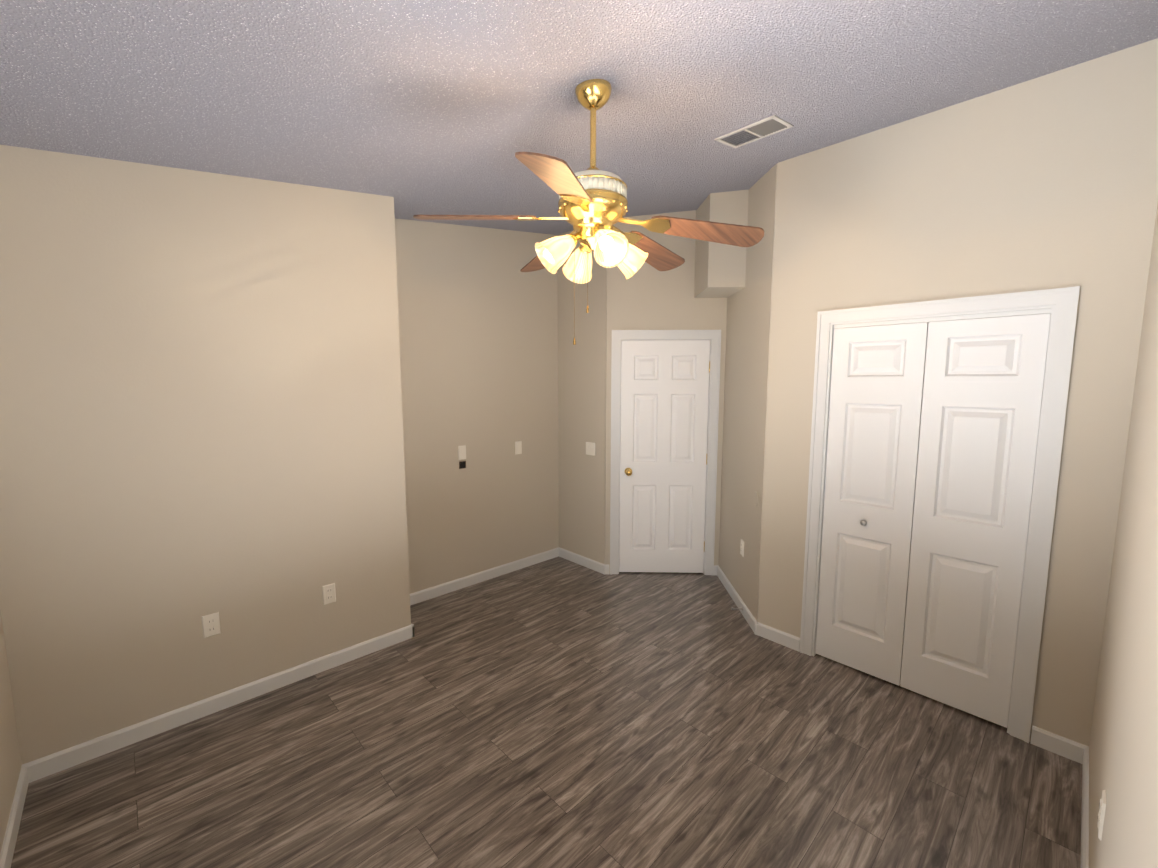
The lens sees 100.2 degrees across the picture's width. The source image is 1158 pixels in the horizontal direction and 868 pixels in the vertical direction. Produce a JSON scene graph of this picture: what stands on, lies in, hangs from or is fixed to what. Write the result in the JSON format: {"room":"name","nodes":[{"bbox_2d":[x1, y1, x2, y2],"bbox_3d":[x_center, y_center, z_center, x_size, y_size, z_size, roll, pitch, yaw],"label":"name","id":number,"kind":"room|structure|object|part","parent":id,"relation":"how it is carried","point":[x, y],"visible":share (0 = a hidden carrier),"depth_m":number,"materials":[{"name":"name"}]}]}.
{"room":"empty bedroom","nodes":[
{"label":"empty bedroom","id":0,"kind":"room"},
{"bbox_2d":[0,610,21,852],"bbox_3d":[-1.317,-0.089,0.701,0.120,3.400,3.330,-6,9,-43],"label":"wall","id":1,"kind":"structure","parent":0,"point":[10,762],"depth_m":1.88,"materials":[{"name":"paint"}]},
{"bbox_2d":[0,761,35,867],"bbox_3d":[-1.279,1.553,0.940,0.013,0.085,3.060,-6,9,-43],"label":"baseboard","id":2,"kind":"structure","parent":1,"relation":"attached to","point":[26,777],"depth_m":1.82,"materials":[{"name":"white wood"}]},
{"bbox_2d":[0,145,410,763],"bbox_3d":[-1.810,-0.282,2.437,1.816,3.400,0.120,-6,9,-43],"label":"wall","id":3,"kind":"structure","parent":0,"point":[200,395],"depth_m":2.31,"materials":[{"name":"paint"}]},
{"bbox_2d":[202,612,220,637],"bbox_3d":[-1.855,0.966,2.442,0.070,0.115,0.010,-6,9,-43],"label":"electrical outlet","id":4,"kind":"object","parent":3,"relation":"attached to","point":[211,624],"visible":1,"depth_m":2.44,"materials":[{"name":"white plastic"}]},
{"bbox_2d":[32,624,413,779],"bbox_3d":[-1.703,1.365,2.630,1.683,0.085,0.013,-6,9,-43],"label":"baseboard","id":5,"kind":"structure","parent":3,"relation":"attached to","point":[42,767],"depth_m":2.44,"materials":[{"name":"white wood"}]},
{"bbox_2d":[322,583,335,604],"bbox_3d":[-1.455,0.933,2.822,0.070,0.115,0.010,-6,9,-43],"label":"electrical outlet","id":6,"kind":"object","parent":3,"relation":"attached to","point":[329,593],"visible":1,"depth_m":2.82,"materials":[{"name":"white plastic"}]},
{"bbox_2d":[393,197,410,619],"bbox_3d":[-1.349,-0.365,3.185,0.120,3.400,0.566,-6,9,-43],"label":"wall","id":7,"kind":"structure","parent":0,"point":[402,414],"depth_m":3.05,"materials":[{"name":"paint"}]},
{"bbox_2d":[395,218,558,593],"bbox_3d":[-0.848,-0.451,3.966,1.930,3.400,0.120,-6,9,-43],"label":"wall","id":8,"kind":"structure","parent":0,"point":[478,320],"depth_m":3.91,"materials":[{"name":"paint"}]},
{"bbox_2d":[458,445,465,459],"bbox_3d":[-0.929,0.149,3.863,0.070,0.115,0.011,-6,9,-43],"label":"light switch","id":9,"kind":"object","parent":8,"relation":"attached to","point":[461,452],"visible":1,"depth_m":3.86,"materials":[{"name":"white plastic"}]},
{"bbox_2d":[459,461,465,468],"bbox_3d":[-0.932,0.248,3.877,0.060,0.060,0.004,-6,9,-43],"label":"box","id":10,"kind":"object","parent":8,"relation":"attached to","point":[462,464],"visible":1,"depth_m":3.88,"materials":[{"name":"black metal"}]},
{"bbox_2d":[410,547,559,604],"bbox_3d":[-0.802,1.201,4.100,1.690,0.085,0.013,-6,9,-43],"label":"baseboard","id":11,"kind":"structure","parent":8,"relation":"attached to","point":[432,592],"depth_m":4.06,"materials":[{"name":"white wood"}]},
{"bbox_2d":[515,441,521,454],"bbox_3d":[-0.528,0.121,4.245,0.070,0.115,0.011,-6,9,-43],"label":"light switch","id":12,"kind":"object","parent":8,"relation":"attached to","point":[518,447],"visible":1,"depth_m":4.24,"materials":[{"name":"white plastic"}]},
{"bbox_2d":[11,556,1082,867],"bbox_3d":[0.197,1.457,2.636,5.490,0.100,4.540,-6,9,-43],"label":"floor","id":13,"kind":"structure","parent":0,"point":[557,712],"depth_m":2.13,"materials":[{"name":"wood"}]},
{"bbox_2d":[0,0,1157,234],"bbox_3d":[0.233,-1.492,2.343,5.390,0.783,4.340,-6,9,-43],"label":"ceiling","id":14,"kind":"structure","parent":0,"point":[412,108],"depth_m":1.76,"materials":[{"name":"white paint"}]},
{"bbox_2d":[413,79,763,344],"bbox_3d":[0.023,-0.853,1.987,1.264,0.977,1.129,-6,9,-43],"label":"fan","id":15,"kind":"object","parent":14,"relation":"hanging from","point":[592,205],"visible":1,"depth_m":1.84,"materials":[{"name":"brown wood"}]},
{"bbox_2d":[714,115,793,147],"bbox_3d":[0.868,-1.500,2.409,0.209,0.035,0.310,-6,9,-43],"label":"ceiling vent","id":16,"kind":"object","parent":14,"relation":"in","point":[768,126],"visible":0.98,"depth_m":2.38,"materials":[{"name":"grey metal"}]},
{"bbox_2d":[557,230,606,563],"bbox_3d":[0.016,-0.496,4.368,0.120,3.400,0.726,-6,9,-43],"label":"wall","id":17,"kind":"structure","parent":0,"point":[582,419],"depth_m":4.30,"materials":[{"name":"paint"}]},
{"bbox_2d":[560,548,608,574],"bbox_3d":[0.043,1.163,4.444,0.047,0.085,0.618,-6,9,-43],"label":"baseboard","id":18,"kind":"structure","parent":17,"relation":"attached to","point":[599,567],"depth_m":4.40,"materials":[{"name":"white wood"}]},
{"bbox_2d":[586,442,594,455],"bbox_3d":[0.098,0.130,4.256,0.011,0.115,0.115,-6,9,-43],"label":"light switch","id":19,"kind":"object","parent":17,"relation":"attached to","point":[590,448],"visible":1,"depth_m":4.25,"materials":[{"name":"white plastic"}]},
{"bbox_2d":[605,210,726,573],"bbox_3d":[0.784,-0.467,4.109,1.106,3.400,0.120,0,6,1],"label":"wall","id":20,"kind":"structure","parent":0,"point":[646,296],"depth_m":3.99,"materials":[{"name":"paint"}]},
{"bbox_2d":[619,340,709,572],"bbox_3d":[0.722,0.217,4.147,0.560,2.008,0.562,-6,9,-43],"label":"door","id":21,"kind":"structure","parent":20,"relation":"in","point":[664,415],"depth_m":4.14,"materials":[{"name":"white wood"}]},
{"bbox_3d":[0.423,0.325,4.131,0.088,0.066,0.088,-6,9,-43],"label":"door knob","id":22,"kind":"part","parent":21,"relation":"part of","materials":[{"name":"gold metal"}]},
{"bbox_3d":[1.093,0.210,4.125,0.014,1.644,0.014,0,6,1],"label":"door hinge","id":23,"kind":"part","parent":21,"relation":"part of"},
{"bbox_2d":[610,330,720,575],"bbox_3d":[0.722,0.178,4.174,0.901,2.103,0.136,0,6,1],"label":"door frame","id":24,"kind":"structure","parent":20,"relation":"attached to","point":[712,336],"depth_m":4.09,"materials":[{"name":"white wood"}]},
{"bbox_2d":[694,190,748,297],"bbox_3d":[1.075,-1.508,3.694,0.270,0.840,0.460,0,6,1],"label":"soffit","id":25,"kind":"structure","parent":0,"point":[720,270],"depth_m":3.50,"materials":[{"name":"paint"}]},
{"bbox_2d":[719,163,777,621],"bbox_3d":[1.265,-0.412,3.607,0.120,3.400,1.106,0,6,1],"label":"wall","id":26,"kind":"structure","parent":0,"point":[748,324],"depth_m":3.42,"materials":[{"name":"paint"}]},
{"bbox_2d":[714,565,751,622],"bbox_3d":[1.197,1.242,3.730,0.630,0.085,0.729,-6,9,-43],"label":"baseboard","id":27,"kind":"structure","parent":26,"relation":"attached to","point":[730,589],"depth_m":3.73,"materials":[{"name":"white wood"}]},
{"bbox_2d":[740,539,743,556],"bbox_3d":[1.196,0.837,3.554,0.010,0.115,0.070,0,6,1],"label":"outlet","id":28,"kind":"object","parent":26,"relation":"attached to","point":[742,548],"visible":1,"depth_m":3.54,"materials":[{"name":"white plastic"}]},
{"bbox_2d":[758,38,1157,745],"bbox_3d":[1.806,-0.289,2.501,0.120,3.400,1.646,-6,9,-43],"label":"wall","id":29,"kind":"structure","parent":0,"point":[1046,182],"depth_m":2.18,"materials":[{"name":"paint"}]},
{"bbox_2d":[748,615,799,651],"bbox_3d":[1.278,1.309,3.135,0.018,0.085,0.296,-6,9,-43],"label":"baseboard","id":30,"kind":"structure","parent":29,"relation":"attached to","point":[775,635],"depth_m":3.14,"materials":[{"name":"white wood"}]},
{"bbox_2d":[815,313,1050,727],"bbox_3d":[1.766,0.412,2.558,0.067,1.967,0.892,-6,9,-43],"label":"closet door","id":31,"kind":"structure","parent":29,"relation":"in","point":[933,429],"depth_m":2.50,"materials":[{"name":"white wood"}]},
{"bbox_3d":[1.600,0.497,2.719,0.035,0.034,0.034,-6,9,-43],"label":"knob","id":32,"kind":"part","parent":31,"relation":"part of","materials":[{"name":"silver metal"}]},
{"bbox_2d":[800,286,1079,742],"bbox_3d":[1.791,0.365,2.577,0.136,2.083,1.056,-6,9,-43],"label":"trim","id":33,"kind":"structure","parent":29,"relation":"attached to","point":[1060,305],"depth_m":2.25,"materials":[{"name":"white wood"}]},
{"bbox_2d":[1089,204,1157,867],"bbox_3d":[1.061,-0.094,0.749,3.630,3.400,0.120,-6,9,-43],"label":"wall","id":34,"kind":"structure","parent":0,"point":[1123,758],"depth_m":1.29,"materials":[{"name":"paint"}]},
{"bbox_2d":[1076,743,1088,867],"bbox_3d":[1.015,1.548,0.980,3.390,0.085,0.013,-6,9,-43],"label":"baseboard","id":35,"kind":"structure","parent":34,"relation":"attached to","point":[1082,751],"depth_m":1.87,"materials":[{"name":"white wood"}]},
{"bbox_2d":[1097,790,1105,839],"bbox_3d":[1.494,1.088,1.385,0.070,0.115,0.010,-6,9,-43],"label":"electrical outlet","id":36,"kind":"object","parent":34,"relation":"attached to","point":[1101,814],"visible":1,"depth_m":1.37,"materials":[{"name":"white plastic"}]}
]}

